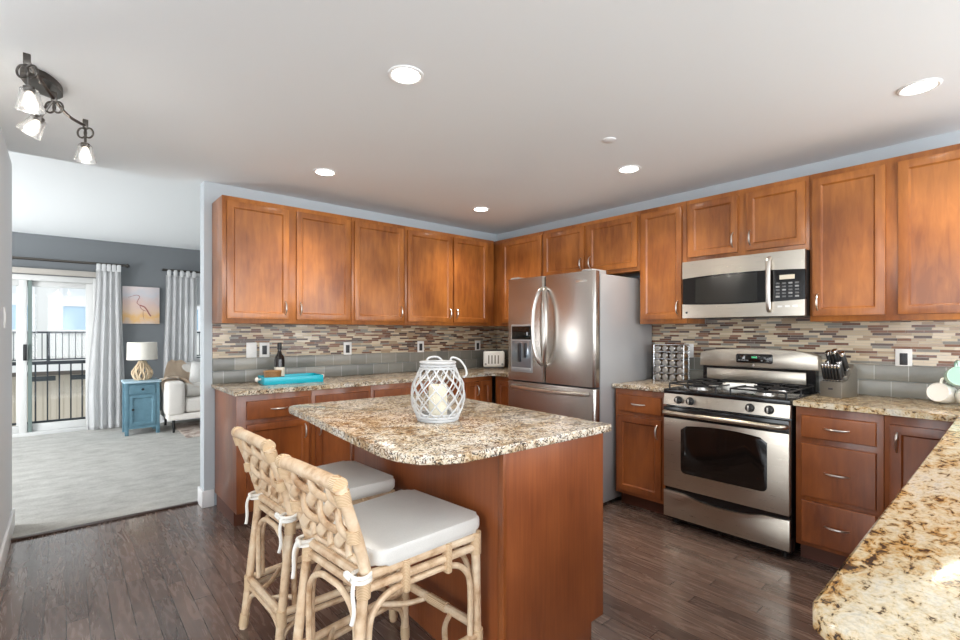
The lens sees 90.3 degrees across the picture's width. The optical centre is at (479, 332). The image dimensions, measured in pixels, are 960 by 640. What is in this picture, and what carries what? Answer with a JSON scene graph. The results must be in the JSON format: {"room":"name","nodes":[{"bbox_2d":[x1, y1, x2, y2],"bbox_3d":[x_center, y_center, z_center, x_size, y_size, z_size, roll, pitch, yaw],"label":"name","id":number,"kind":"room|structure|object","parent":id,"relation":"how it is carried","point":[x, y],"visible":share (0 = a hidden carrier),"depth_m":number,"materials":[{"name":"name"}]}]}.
{"room":"kitchen","nodes":[
{"label":"kitchen","id":0,"kind":"room"},
{"bbox_2d":[0,127,11,548],"bbox_3d":[-2.581,0.088,2.474,0.120,2.423,1.790,0,0,-41],"label":"wall","id":1,"kind":"structure","parent":0,"point":[5,161],"depth_m":2.79,"materials":[{"name":"white paint"}]},
{"bbox_2d":[3,307,5,327],"bbox_3d":[-2.752,-0.085,2.769,0.009,0.120,0.076,0,0,-41],"label":"light switch","id":2,"kind":"object","parent":1,"relation":"attached to","point":[4,308],"visible":1,"depth_m":2.74,"materials":[{"name":"white plastic"}]},
{"bbox_2d":[0,508,14,582],"bbox_3d":[-2.535,1.240,2.523,0.014,0.120,1.804,0,0,-41],"label":"baseboard","id":3,"kind":"structure","parent":1,"relation":"attached to","point":[6,542],"depth_m":2.78,"materials":[{"name":"white paint"}]},
{"bbox_2d":[8,151,199,249],"bbox_3d":[-3.630,-1.295,5.101,7.520,0.120,4.170,0,0,-41],"label":"ceiling","id":4,"kind":"structure","parent":0,"point":[53,197],"depth_m":4.58,"materials":[{"name":"white paint"}]},
{"bbox_2d":[12,232,199,414],"bbox_3d":[-4.956,0.032,6.624,7.520,2.535,0.130,0,0,-41],"label":"wall","id":5,"kind":"structure","parent":0,"point":[146,262],"depth_m":6.62,"materials":[{"name":"grey paint"}]},
{"bbox_2d":[12,267,95,437],"bbox_3d":[-5.740,0.250,5.902,1.690,2.100,0.190,0,0,-41],"label":"door","id":6,"kind":"structure","parent":5,"relation":"in","point":[22,429],"depth_m":5.98,"materials":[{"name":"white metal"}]},
{"bbox_2d":[12,256,129,267],"bbox_3d":[-5.625,-0.908,5.872,2.125,0.052,0.126,0,0,-41],"label":"curtain rod","id":7,"kind":"object","parent":5,"relation":"attached to","point":[13,257],"visible":0.92,"depth_m":6.10,"materials":[{"name":"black metal"}]},
{"bbox_2d":[87,263,123,429],"bbox_3d":[-4.987,0.180,6.378,0.400,2.200,0.060,0,0,-41],"label":"curtain","id":8,"kind":"object","parent":7,"relation":"hanging from","point":[106,363],"visible":0.98,"depth_m":6.38,"materials":[{"name":"white fabric"}]},
{"bbox_2d":[122,286,159,323],"bbox_3d":[-4.746,-0.378,6.695,0.424,0.516,0.036,0,0,-41],"label":"wall picture","id":9,"kind":"object","parent":5,"relation":"attached to","point":[140,305],"visible":1,"depth_m":6.68,"materials":[{"name":"paper"}]},
{"bbox_2d":[113,415,199,427],"bbox_3d":[-3.627,1.240,7.686,3.880,0.120,0.015,0,0,-41],"label":"baseboard","id":10,"kind":"structure","parent":5,"relation":"attached to","point":[161,416],"depth_m":6.89,"materials":[{"name":"white paint"}]},
{"bbox_2d":[162,269,199,273],"bbox_3d":[-3.808,-0.890,7.460,1.950,0.033,0.116,0,0,-41],"label":"curtain rod","id":11,"kind":"object","parent":5,"relation":"attached to","point":[172,270],"visible":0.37,"depth_m":6.91,"materials":[{"name":"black metal"}]},
{"bbox_2d":[163,270,196,419],"bbox_3d":[-4.350,0.172,6.933,0.430,2.155,0.060,0,0,-41],"label":"curtain","id":12,"kind":"object","parent":11,"relation":"hanging from","point":[180,336],"visible":0.62,"depth_m":6.93,"materials":[{"name":"white fabric"}]},
{"bbox_2d":[184,272,199,305],"bbox_3d":[-3.816,-0.638,7.491,1.500,0.495,0.050,0,0,-41],"label":"roller blind","id":13,"kind":"object","parent":5,"relation":"attached to","point":[197,274],"visible":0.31,"depth_m":7.15,"materials":[{"name":"white fabric"}]},
{"bbox_2d":[200,181,496,504],"bbox_3d":[-0.970,0.088,4.566,2.969,2.423,0.130,0,0,-41],"label":"wall","id":14,"kind":"structure","parent":0,"point":[210,192],"depth_m":3.59,"materials":[{"name":"grey paint"}]},
{"bbox_2d":[198,486,213,507],"bbox_3d":[-2.071,1.237,3.607,0.080,0.125,0.158,0,0,-41],"label":"baseboard","id":15,"kind":"structure","parent":14,"relation":"attached to","point":[205,498],"depth_m":3.55,"materials":[{"name":"white paint"}]},
{"bbox_2d":[212,195,350,324],"bbox_3d":[-1.522,-0.515,3.761,0.974,0.899,0.356,0,0,-41],"label":"upper cabinet","id":16,"kind":"object","parent":14,"relation":"attached to","point":[272,263],"visible":1,"depth_m":3.59,"materials":[{"name":"brown wood"}]},
{"bbox_2d":[212,324,495,358],"bbox_3d":[-0.909,0.065,4.526,2.899,0.262,0.009,0,0,-41],"label":"mosaic","id":17,"kind":"object","parent":14,"relation":"attached to","point":[228,340],"visible":0.86,"depth_m":4.25},
{"bbox_2d":[246,342,256,357],"bbox_3d":[-1.791,0.140,3.746,0.076,0.120,0.009,0,0,-41],"label":"light switch","id":18,"kind":"object","parent":17,"relation":"attached to","point":[251,348],"visible":1,"depth_m":3.74,"materials":[{"name":"white plastic"}]},
{"bbox_2d":[259,342,269,356],"bbox_3d":[-1.718,0.141,3.810,0.076,0.120,0.008,0,0,-41],"label":"wall outlet","id":19,"kind":"object","parent":17,"relation":"attached to","point":[264,348],"visible":1,"depth_m":3.81,"materials":[{"name":"white plastic"}]},
{"bbox_2d":[344,342,351,354],"bbox_3d":[-1.184,0.148,4.275,0.076,0.120,0.008,0,0,-41],"label":"wall outlet","id":20,"kind":"object","parent":17,"relation":"attached to","point":[347,345],"visible":1,"depth_m":4.27,"materials":[{"name":"white plastic"}]},
{"bbox_2d":[417,341,423,351],"bbox_3d":[-0.594,0.148,4.789,0.076,0.120,0.008,0,0,-41],"label":"wall outlet","id":21,"kind":"object","parent":17,"relation":"attached to","point":[420,344],"visible":1,"depth_m":4.78,"materials":[{"name":"white plastic"}]},
{"bbox_2d":[212,350,496,383],"bbox_3d":[-0.907,0.291,4.524,2.899,0.189,0.016,0,0,-41],"label":"backsplash","id":22,"kind":"structure","parent":14,"relation":"attached to","point":[219,364],"depth_m":4.22,"materials":[{"name":"tile"}]},
{"bbox_2d":[350,217,404,324],"bbox_3d":[-0.959,-0.515,4.252,0.516,0.899,0.356,0,0,-41],"label":"upper cabinet","id":23,"kind":"object","parent":14,"relation":"attached to","point":[377,248],"visible":0.89,"depth_m":4.14,"materials":[{"name":"brown wood"}]},
{"bbox_2d":[392,226,493,325],"bbox_3d":[-0.350,-0.515,4.782,1.094,0.899,0.356,0,0,-41],"label":"upper cabinet","id":24,"kind":"object","parent":14,"relation":"attached to","point":[449,278],"visible":0.97,"depth_m":4.63,"materials":[{"name":"brown wood"}]},
{"bbox_2d":[0,419,838,639],"bbox_3d":[-1.254,1.347,2.356,7.300,0.106,11.170,0,0,-41],"label":"floor","id":25,"kind":"structure","parent":0,"point":[178,573],"depth_m":2.63,"materials":[{"name":"brown wood"}]},
{"bbox_2d":[11,501,197,541],"bbox_3d":[-2.536,1.294,3.309,1.045,0.012,0.040,0,0,-41],"label":"trim","id":26,"kind":"structure","parent":25,"relation":"on","point":[193,502],"depth_m":3.25,"materials":[{"name":"brown wood"}]},
{"bbox_2d":[121,378,160,435],"bbox_3d":[-4.392,0.957,6.189,0.392,0.685,0.428,0,0,-41],"label":"nightstand","id":27,"kind":"object","parent":25,"relation":"on","point":[140,398],"visible":0.98,"depth_m":6.07,"materials":[{"name":"blue paint"}]},
{"bbox_2d":[126,342,157,379],"bbox_3d":[-4.390,0.372,6.209,0.332,0.486,0.332,0,0,-41],"label":"table lamp","id":28,"kind":"object","parent":27,"relation":"on","point":[143,351],"visible":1,"depth_m":6.12,"materials":[{"name":"white fabric"}]},
{"bbox_2d":[171,421,199,437],"bbox_3d":[-2.903,1.290,7.205,2.820,0.008,1.150,0,0,-41],"label":"area rug","id":29,"kind":"object","parent":25,"relation":"on","point":[188,429],"visible":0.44,"depth_m":6.39,"materials":[{"name":"beige carpet"}]},
{"bbox_2d":[159,362,199,432],"bbox_3d":[-3.490,0.862,7.019,2.000,0.864,0.840,0,0,-41],"label":"sofa","id":30,"kind":"object","parent":29,"relation":"on","point":[174,405],"visible":0.25,"depth_m":6.17,"materials":[{"name":"beige fabric"}]},
{"bbox_2d":[162,360,198,386],"bbox_3d":[-4.077,0.572,6.442,0.402,0.392,0.540,0,0,-41],"label":"throw blanket","id":31,"kind":"object","parent":30,"relation":"on","point":[174,369],"visible":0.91,"depth_m":6.54,"materials":[{"name":"beige fabric"}]},
{"bbox_2d":[178,363,190,382],"bbox_3d":[-3.900,0.647,6.888,0.760,0.415,0.180,0,0,-41],"label":"cushion","id":32,"kind":"object","parent":30,"relation":"on","point":[187,366],"depth_m":6.63,"materials":[{"name":"beige fabric"}]},
{"bbox_2d":[185,382,199,396],"bbox_3d":[-3.780,0.765,6.471,0.447,0.190,0.190,0,0,-45],"label":"bolster pillow","id":33,"kind":"object","parent":30,"relation":"on","point":[191,390],"visible":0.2,"depth_m":6.33,"materials":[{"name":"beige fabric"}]},
{"bbox_2d":[185,396,199,411],"bbox_3d":[-3.729,0.952,6.692,0.780,0.185,0.620,0,0,-41],"label":"seat cushion","id":34,"kind":"object","parent":30,"relation":"on","point":[192,404],"depth_m":6.26,"materials":[{"name":"beige fabric"}]},
{"bbox_2d":[189,361,199,381],"bbox_3d":[-3.803,0.615,6.654,0.180,0.449,0.507,0,0,41],"label":"throw pillow","id":35,"kind":"object","parent":30,"relation":"on","point":[195,366],"visible":0.23,"depth_m":6.51,"materials":[{"name":"white fabric"}]},
{"bbox_2d":[215,389,310,526],"bbox_3d":[-1.591,0.858,3.506,0.499,0.884,0.651,0,0,-41],"label":"base cabinet","id":36,"kind":"object","parent":25,"relation":"on","point":[268,416],"visible":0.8,"depth_m":3.30,"materials":[{"name":"brown wood"}]},
{"bbox_2d":[211,367,507,395],"bbox_3d":[-0.578,0.401,4.151,2.921,0.030,1.009,0,0,-41],"label":"countertop","id":37,"kind":"structure","parent":36,"relation":"on","point":[237,388],"depth_m":3.75,"materials":[{"name":"stone"}]},
{"bbox_2d":[255,373,323,384],"bbox_3d":[-1.463,0.358,3.693,0.512,0.055,0.230,0,0,-36],"label":"serving tray","id":38,"kind":"object","parent":37,"relation":"on","point":[300,377],"visible":1,"depth_m":3.60,"materials":[{"name":"teal ceramic"}]},
{"bbox_2d":[263,370,281,377],"bbox_3d":[-1.552,0.331,3.575,0.129,0.092,0.106,0,0,-41],"label":"wooden box","id":39,"kind":"object","parent":38,"relation":"in","point":[267,373],"visible":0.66,"depth_m":3.53,"materials":[{"name":"brown wood"}]},
{"bbox_2d":[274,343,284,376],"bbox_3d":[-1.545,0.228,3.681,0.075,0.296,0.075,0,0,-41],"label":"wine bottle","id":40,"kind":"object","parent":38,"relation":"in","point":[279,361],"visible":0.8,"depth_m":3.66,"materials":[{"name":"black glass"}]},
{"bbox_2d":[483,351,505,367],"bbox_3d":[0.159,0.292,5.177,0.247,0.186,0.172,0,0,1],"label":"toaster","id":41,"kind":"object","parent":37,"relation":"on","point":[491,359],"visible":1,"depth_m":5.10,"materials":[{"name":"white plastic"}]},
{"bbox_2d":[231,426,397,639],"bbox_3d":[-0.736,0.855,2.128,0.585,0.894,0.470,0,0,-44],"label":"counter stool","id":42,"kind":"object","parent":25,"relation":"on","point":[271,496],"visible":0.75,"depth_m":2.02,"materials":[{"name":"wicker"}]},
{"bbox_2d":[298,461,394,505],"bbox_3d":[-0.683,0.687,2.178,0.440,0.052,0.440,0,0,-44],"label":"cushion","id":43,"kind":"object","parent":42,"relation":"on","point":[365,483],"depth_m":2.15,"materials":[{"name":"white fabric"}]},
{"bbox_2d":[311,385,370,465],"bbox_3d":[-1.222,0.858,3.827,0.474,0.884,0.651,0,0,-41],"label":"base cabinet","id":44,"kind":"object","parent":25,"relation":"on","point":[326,448],"visible":0.23,"depth_m":3.55,"materials":[{"name":"brown wood"}]},
{"bbox_2d":[275,454,482,639],"bbox_3d":[-0.348,0.855,1.673,0.470,0.894,0.585,0,0,44],"label":"counter stool","id":45,"kind":"object","parent":25,"relation":"on","point":[400,529],"visible":1,"depth_m":1.60,"materials":[{"name":"wicker"}]},
{"bbox_2d":[333,489,478,565],"bbox_3d":[-0.297,0.687,1.726,0.440,0.052,0.440,0,0,44],"label":"cushion","id":46,"kind":"object","parent":45,"relation":"on","point":[400,527],"depth_m":1.65,"materials":[{"name":"white fabric"}]},
{"bbox_2d":[371,381,422,397],"bbox_3d":[-0.857,0.858,4.145,0.491,0.884,0.651,0,0,-41],"label":"base cabinet","id":47,"kind":"object","parent":25,"relation":"on","point":[396,389],"visible":0.04,"depth_m":3.89,"materials":[{"name":"brown wood"}]},
{"bbox_2d":[423,378,462,396],"bbox_3d":[-0.502,0.858,4.455,0.448,0.884,0.651,0,0,-41],"label":"base cabinet","id":48,"kind":"object","parent":25,"relation":"on","point":[449,383],"visible":0.04,"depth_m":4.28,"materials":[{"name":"brown wood"}]},
{"bbox_2d":[350,433,602,639],"bbox_3d":[-0.087,0.858,2.371,0.612,0.884,1.310,0,0,-39],"label":"kitchen island","id":49,"kind":"object","parent":25,"relation":"on","point":[539,510],"visible":0.41,"depth_m":1.85,"materials":[{"name":"brown wood"}]},
{"bbox_2d":[289,393,610,464],"bbox_3d":[-0.245,0.401,2.247,0.953,0.030,1.380,0,0,-39],"label":"island countertop","id":50,"kind":"structure","parent":49,"relation":"on","point":[388,427],"depth_m":1.94,"materials":[{"name":"stone"}]},
{"bbox_2d":[411,356,467,422],"bbox_3d":[-0.182,0.247,2.114,0.251,0.279,0.242,0,0,-21],"label":"lantern","id":51,"kind":"object","parent":50,"relation":"on","point":[452,415],"visible":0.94,"depth_m":2.05,"materials":[{"name":"white paint"}]},
{"bbox_2d":[429,382,446,417],"bbox_3d":[-0.186,0.297,2.113,0.082,0.152,0.082,0,0,-41],"label":"pillar candle","id":52,"kind":"object","parent":51,"relation":"in","point":[442,390],"visible":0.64,"depth_m":2.08,"materials":[{"name":"beige wax"}]},
{"bbox_2d":[463,376,491,402],"bbox_3d":[-0.197,0.858,4.720,0.356,0.884,0.651,0,0,-41],"label":"base cabinet","id":53,"kind":"object","parent":25,"relation":"on","point":[476,388],"visible":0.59,"depth_m":4.50,"materials":[{"name":"brown wood"}]},
{"bbox_2d":[496,376,512,405],"bbox_3d":[0.492,0.858,4.675,0.620,0.884,0.373,0,0,-41],"label":"base cabinet","id":54,"kind":"object","parent":25,"relation":"on","point":[501,382],"visible":0.05,"depth_m":4.54,"materials":[{"name":"brown wood"}]},
{"bbox_2d":[508,268,651,502],"bbox_3d":[0.811,0.414,4.058,0.890,1.768,0.909,0,0,-41],"label":"refrigerator","id":55,"kind":"object","parent":25,"relation":"on","point":[573,336],"visible":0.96,"depth_m":3.72,"materials":[{"name":"grey metal"}]},
{"bbox_2d":[616,388,666,514],"bbox_3d":[1.367,0.858,3.646,0.651,0.884,0.404,0,0,-41],"label":"base cabinet","id":56,"kind":"object","parent":25,"relation":"on","point":[639,415],"visible":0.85,"depth_m":3.46,"materials":[{"name":"brown wood"}]},
{"bbox_2d":[612,378,700,392],"bbox_3d":[1.372,0.401,3.653,0.634,0.030,0.412,0,0,-41],"label":"countertop","id":57,"kind":"structure","parent":56,"relation":"on","point":[653,385],"depth_m":3.53,"materials":[{"name":"stone"}]},
{"bbox_2d":[654,344,688,381],"bbox_3d":[1.507,0.240,3.766,0.091,0.292,0.252,0,0,-41],"label":"spice rack","id":58,"kind":"object","parent":57,"relation":"on","point":[683,359],"visible":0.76,"depth_m":3.74,"materials":[{"name":"silver metal"}]},
{"bbox_2d":[677,375,687,380],"bbox_3d":[1.569,0.352,3.703,0.104,0.046,0.046,0,0,-41],"label":"spice jar","id":59,"kind":"object","parent":58,"relation":"in","point":[679,377],"visible":0.91,"depth_m":3.67,"materials":[{"name":"silver metal"}]},
{"bbox_2d":[677,367,687,373],"bbox_3d":[1.569,0.296,3.703,0.104,0.046,0.046,0,0,-41],"label":"spice jar","id":60,"kind":"object","parent":58,"relation":"in","point":[679,370],"visible":0.94,"depth_m":3.67,"materials":[{"name":"silver metal"}]},
{"bbox_2d":[677,360,687,366],"bbox_3d":[1.569,0.239,3.703,0.104,0.046,0.046,0,0,-41],"label":"spice jar","id":61,"kind":"object","parent":58,"relation":"in","point":[679,363],"visible":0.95,"depth_m":3.68,"materials":[{"name":"silver metal"}]},
{"bbox_2d":[677,353,687,358],"bbox_3d":[1.569,0.183,3.703,0.104,0.046,0.046,0,0,-41],"label":"spice jar","id":62,"kind":"object","parent":58,"relation":"in","point":[679,355],"visible":0.92,"depth_m":3.67,"materials":[{"name":"silver metal"}]},
{"bbox_2d":[662,348,821,555],"bbox_3d":[1.717,0.708,3.171,0.710,1.184,0.760,0,0,-41],"label":"gas range","id":63,"kind":"object","parent":25,"relation":"on","point":[730,455],"visible":0.99,"depth_m":3.00,"materials":[{"name":"silver metal"}]},
{"bbox_2d":[723,382,756,390],"bbox_3d":[1.728,0.361,3.180,0.200,0.045,0.076,0,0,29],"label":"spoon rest","id":64,"kind":"object","parent":63,"relation":"on","point":[732,384],"visible":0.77,"depth_m":3.16,"materials":[{"name":"white ceramic"}]},
{"bbox_2d":[664,382,819,404],"bbox_3d":[1.725,0.387,3.177,0.580,0.056,0.760,0,0,-41],"label":"cooktop","id":65,"kind":"object","parent":63,"relation":"in","point":[767,393],"depth_m":3.04,"materials":[{"name":"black metal"}]},
{"bbox_2d":[796,406,883,567],"bbox_3d":[2.138,0.858,2.761,0.651,0.884,0.388,0,0,-41],"label":"base cabinet","id":66,"kind":"object","parent":25,"relation":"on","point":[840,454],"visible":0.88,"depth_m":2.57,"materials":[{"name":"brown wood"}]},
{"bbox_2d":[884,415,953,510],"bbox_3d":[2.364,0.858,2.502,0.651,0.884,0.296,0,0,-41],"label":"base cabinet","id":67,"kind":"object","parent":25,"relation":"on","point":[908,441],"visible":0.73,"depth_m":2.37,"materials":[{"name":"brown wood"}]},
{"bbox_3d":[1.573,0.858,1.212,2.300,0.884,0.630,0,0,-41],"label":"cabinet","id":68,"kind":"object","parent":25,"relation":"on","visible":0},
{"bbox_2d":[793,393,959,639],"bbox_3d":[1.568,0.401,1.633,2.991,0.030,1.353,0,0,-41],"label":"countertop","id":69,"kind":"structure","parent":68,"relation":"on","point":[901,581],"depth_m":0.80,"materials":[{"name":"stone"}]},
{"bbox_2d":[820,364,856,397],"bbox_3d":[2.157,0.288,2.873,0.176,0.195,0.116,0,0,-27],"label":"knife block","id":70,"kind":"object","parent":69,"relation":"on","point":[847,388],"visible":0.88,"depth_m":2.83,"materials":[{"name":"grey wood"}]},
{"bbox_2d":[823,363,828,380],"bbox_3d":[2.084,0.268,2.864,0.066,0.166,0.016,0,0,-27],"label":"kitchen knife","id":71,"kind":"object","parent":70,"relation":"in","point":[825,364],"visible":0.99,"depth_m":2.85,"materials":[{"name":"black plastic"}]},
{"bbox_2d":[825,350,833,363],"bbox_3d":[2.137,0.196,2.904,0.117,0.180,0.025,0,0,-27],"label":"kitchen knife","id":72,"kind":"object","parent":70,"relation":"in","point":[828,354],"visible":0.51,"depth_m":2.88,"materials":[{"name":"black plastic"}]},
{"bbox_2d":[827,364,831,380],"bbox_3d":[2.091,0.268,2.849,0.066,0.166,0.016,0,0,-27],"label":"kitchen knife","id":73,"kind":"object","parent":70,"relation":"in","point":[828,365],"visible":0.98,"depth_m":2.84,"materials":[{"name":"black plastic"}]},
{"bbox_2d":[830,364,834,380],"bbox_3d":[2.099,0.268,2.834,0.066,0.166,0.016,0,0,-27],"label":"kitchen knife","id":74,"kind":"object","parent":70,"relation":"in","point":[831,365],"visible":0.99,"depth_m":2.82,"materials":[{"name":"black plastic"}]},
{"bbox_2d":[831,349,839,363],"bbox_3d":[2.152,0.192,2.871,0.122,0.188,0.025,0,0,-27],"label":"kitchen knife","id":75,"kind":"object","parent":70,"relation":"in","point":[834,352],"visible":0.57,"depth_m":2.85,"materials":[{"name":"black plastic"}]},
{"bbox_2d":[833,364,837,381],"bbox_3d":[2.107,0.268,2.819,0.066,0.166,0.016,0,0,-27],"label":"kitchen knife","id":76,"kind":"object","parent":70,"relation":"in","point":[834,365],"visible":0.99,"depth_m":2.81,"materials":[{"name":"black plastic"}]},
{"bbox_2d":[836,364,842,381],"bbox_3d":[2.114,0.268,2.804,0.066,0.166,0.016,0,0,-27],"label":"kitchen knife","id":77,"kind":"object","parent":70,"relation":"in","point":[838,366],"visible":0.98,"depth_m":2.79,"materials":[{"name":"black plastic"}]},
{"bbox_2d":[836,360,845,378],"bbox_3d":[2.149,0.247,2.836,0.102,0.166,0.022,0,0,-27],"label":"kitchen knife","id":78,"kind":"object","parent":70,"relation":"in","point":[838,361],"visible":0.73,"depth_m":2.82,"materials":[{"name":"black plastic"}]},
{"bbox_2d":[838,351,849,372],"bbox_3d":[2.171,0.198,2.840,0.115,0.175,0.025,0,0,-27],"label":"kitchen knife","id":79,"kind":"object","parent":70,"relation":"in","point":[842,356],"visible":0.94,"depth_m":2.82,"materials":[{"name":"black plastic"}]},
{"bbox_2d":[926,377,956,403],"bbox_3d":[2.507,0.314,2.582,0.121,0.144,0.106,0,0,-16],"label":"pumpkin","id":80,"kind":"object","parent":69,"relation":"on","point":[940,392],"visible":0.84,"depth_m":2.56,"materials":[{"name":"white ceramic"}]},
{"bbox_2d":[943,360,959,386],"bbox_3d":[2.534,0.218,2.536,0.106,0.144,0.119,0,0,32],"label":"mug","id":81,"kind":"object","parent":80,"relation":"on","point":[951,376],"visible":1,"depth_m":2.51,"materials":[{"name":"green ceramic"}]},
{"bbox_2d":[955,389,959,402],"bbox_3d":[2.542,0.314,2.466,0.106,0.144,0.119,0,0,8],"label":"pumpkin","id":82,"kind":"object","parent":69,"relation":"on","point":[957,394],"visible":1,"depth_m":2.50,"materials":[{"name":"white ceramic"}]},
{"bbox_2d":[0,0,959,234],"bbox_3d":[-0.075,-1.239,0.638,7.020,0.232,7.230,0,0,-41],"label":"ceiling","id":83,"kind":"structure","parent":0,"point":[513,108],"depth_m":2.23,"materials":[{"name":"white paint"}]},
{"bbox_2d":[15,52,96,163],"bbox_3d":[-1.891,-0.981,2.080,0.199,0.284,0.677,0,0,-24],"label":"track light","id":84,"kind":"object","parent":83,"relation":"attached to","point":[37,81],"visible":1,"depth_m":2.06,"materials":[{"name":"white glass"}]},
{"bbox_2d":[313,168,336,175],"bbox_3d":[-1.086,-1.120,3.346,0.156,0.007,0.156,0,0,-41],"label":"recessed light","id":85,"kind":"object","parent":83,"relation":"in","point":[320,171],"visible":1,"depth_m":3.34,"materials":[{"name":"white paint"}]},
{"bbox_2d":[388,65,423,84],"bbox_3d":[-0.323,-1.120,2.084,0.156,0.007,0.156,0,0,-41],"label":"recessed light","id":86,"kind":"object","parent":83,"relation":"in","point":[400,74],"visible":1,"depth_m":2.08,"materials":[{"name":"white paint"}]},
{"bbox_2d":[472,207,488,211],"bbox_3d":[0.009,-1.120,4.349,0.156,0.007,0.156,0,0,-41],"label":"recessed light","id":87,"kind":"object","parent":83,"relation":"in","point":[479,209],"visible":1,"depth_m":4.34,"materials":[{"name":"white paint"}]},
{"bbox_2d":[602,137,615,142],"bbox_3d":[0.754,-1.120,2.789,0.080,0.006,0.080,0,0,-41],"label":"sprinkler cover","id":88,"kind":"object","parent":83,"relation":"attached to","point":[609,139],"visible":1,"depth_m":2.78,"materials":[{"name":"white paint"}]},
{"bbox_2d":[617,165,640,172],"bbox_3d":[1.024,-1.120,3.284,0.156,0.007,0.156,0,0,-41],"label":"recessed light","id":89,"kind":"object","parent":83,"relation":"in","point":[629,168],"visible":1,"depth_m":3.28,"materials":[{"name":"white paint"}]},
{"bbox_2d":[896,78,942,95],"bbox_3d":[2.010,-1.120,2.187,0.156,0.007,0.156,0,0,-41],"label":"recessed light","id":90,"kind":"object","parent":83,"relation":"in","point":[925,85],"visible":1,"depth_m":2.18,"materials":[{"name":"white paint"}]},
{"bbox_2d":[497,130,959,391],"bbox_3d":[2.494,0.088,2.941,0.120,2.423,7.130,0,0,-41],"label":"wall","id":91,"kind":"structure","parent":0,"point":[951,138],"depth_m":3.39,"materials":[{"name":"grey paint"}]},
{"bbox_2d":[485,231,543,326],"bbox_3d":[0.392,-0.515,5.015,0.325,0.899,0.973,0,0,-41],"label":"upper cabinet","id":92,"kind":"object","parent":91,"relation":"attached to","point":[520,256],"visible":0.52,"depth_m":4.87,"materials":[{"name":"brown wood"}]},
{"bbox_2d":[543,211,639,276],"bbox_3d":[1.032,-0.727,4.255,0.356,0.474,1.010,0,0,-41],"label":"upper cabinet","id":93,"kind":"object","parent":91,"relation":"attached to","point":[610,244],"visible":0.84,"depth_m":4.08,"materials":[{"name":"brown wood"}]},
{"bbox_2d":[640,201,704,323],"bbox_3d":[1.489,-0.515,3.731,0.356,0.899,0.376,0,0,-41],"label":"upper cabinet","id":94,"kind":"object","parent":91,"relation":"attached to","point":[663,229],"visible":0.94,"depth_m":3.64,"materials":[{"name":"brown wood"}]},
{"bbox_2d":[496,321,959,366],"bbox_3d":[1.657,0.065,3.804,0.009,0.262,4.470,0,0,-41],"label":"mosaic","id":95,"kind":"object","parent":91,"relation":"attached to","point":[932,343],"visible":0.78,"depth_m":3.08},
{"bbox_2d":[684,344,693,357],"bbox_3d":[1.658,0.150,3.791,0.006,0.120,0.076,0,0,-41],"label":"wall outlet","id":96,"kind":"object","parent":95,"relation":"attached to","point":[690,350],"visible":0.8,"depth_m":3.78,"materials":[{"name":"white plastic"}]},
{"bbox_2d":[895,349,911,365],"bbox_3d":[2.501,0.158,2.820,0.008,0.120,0.076,0,0,-41],"label":"wall outlet","id":97,"kind":"object","parent":95,"relation":"attached to","point":[903,357],"visible":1,"depth_m":2.82,"materials":[{"name":"white plastic"}]},
{"bbox_2d":[900,353,907,364],"bbox_3d":[2.500,0.158,2.819,0.004,0.070,0.036,0,0,-41],"label":"socket","id":98,"kind":"object","parent":97,"relation":"attached to","point":[903,356],"depth_m":2.82,"materials":[{"name":"black plastic"}]},
{"bbox_2d":[496,349,959,401],"bbox_3d":[1.654,0.291,3.801,0.016,0.189,4.470,0,0,-41],"label":"backsplash","id":99,"kind":"structure","parent":91,"relation":"attached to","point":[921,374],"depth_m":2.87,"materials":[{"name":"tile"}]},
{"bbox_2d":[687,175,809,261],"bbox_3d":[1.865,-0.735,3.300,0.356,0.458,0.765,0,0,-41],"label":"upper cabinet","id":100,"kind":"object","parent":91,"relation":"attached to","point":[772,217],"visible":0.94,"depth_m":3.16,"materials":[{"name":"brown wood"}]},
{"bbox_2d":[682,249,809,318],"bbox_3d":[1.826,-0.303,3.263,0.461,0.401,0.756,0,0,-41],"label":"microwave","id":101,"kind":"object","parent":100,"relation":"attached to","point":[771,284],"visible":0.99,"depth_m":3.10,"materials":[{"name":"silver metal"}]},
{"bbox_2d":[706,317,809,323],"bbox_3d":[1.997,-0.083,3.413,0.009,0.034,0.755,0,0,-41],"label":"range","id":102,"kind":"object","parent":91,"relation":"attached to","point":[801,319],"visible":0.79,"depth_m":3.40,"materials":[{"name":"metal"}]},
{"bbox_2d":[810,143,959,321],"bbox_3d":[2.374,-0.515,2.714,0.356,0.899,0.783,0,0,-41],"label":"upper cabinet","id":103,"kind":"object","parent":91,"relation":"attached to","point":[885,233],"visible":1,"depth_m":2.65,"materials":[{"name":"brown wood"}]},
{"bbox_3d":[-5.837,1.440,6.706,5.500,0.220,1.150,0,0,-41],"label":"floor","id":104,"kind":"structure","parent":0,"visible":0},
{"bbox_2d":[12,357,199,425],"bbox_3d":[-5.818,0.857,7.286,4.509,0.885,0.050,0,0,-41],"label":"balcony railing","id":105,"kind":"object","parent":104,"relation":"on","point":[70,362],"visible":0.18,"depth_m":6.99,"materials":[{"name":"black metal"}]},
{"label":"outside","id":106,"kind":"structure","parent":0,"visible":0},
{"bbox_3d":[-13.332,4.400,16.456,34.000,0.200,25.700,0,0,-41],"label":"ground","id":107,"kind":"structure","parent":106,"visible":0},
{"bbox_2d":[12,285,199,425],"bbox_3d":[-10.443,-0.200,13.138,14.000,9.000,4.500,0,0,-41],"label":"building opposite","id":108,"kind":"structure","parent":107,"relation":"on","point":[53,309],"depth_m":11.29,"materials":[{"name":"white paint"}]},
{"bbox_2d":[12,331,199,360],"bbox_3d":[-9.375,0.330,11.150,9.000,0.700,0.060,0,0,-41],"label":"terrace railing","id":109,"kind":"object","parent":108,"relation":"on","point":[13,332],"visible":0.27,"depth_m":10.80,"materials":[{"name":"black metal"}]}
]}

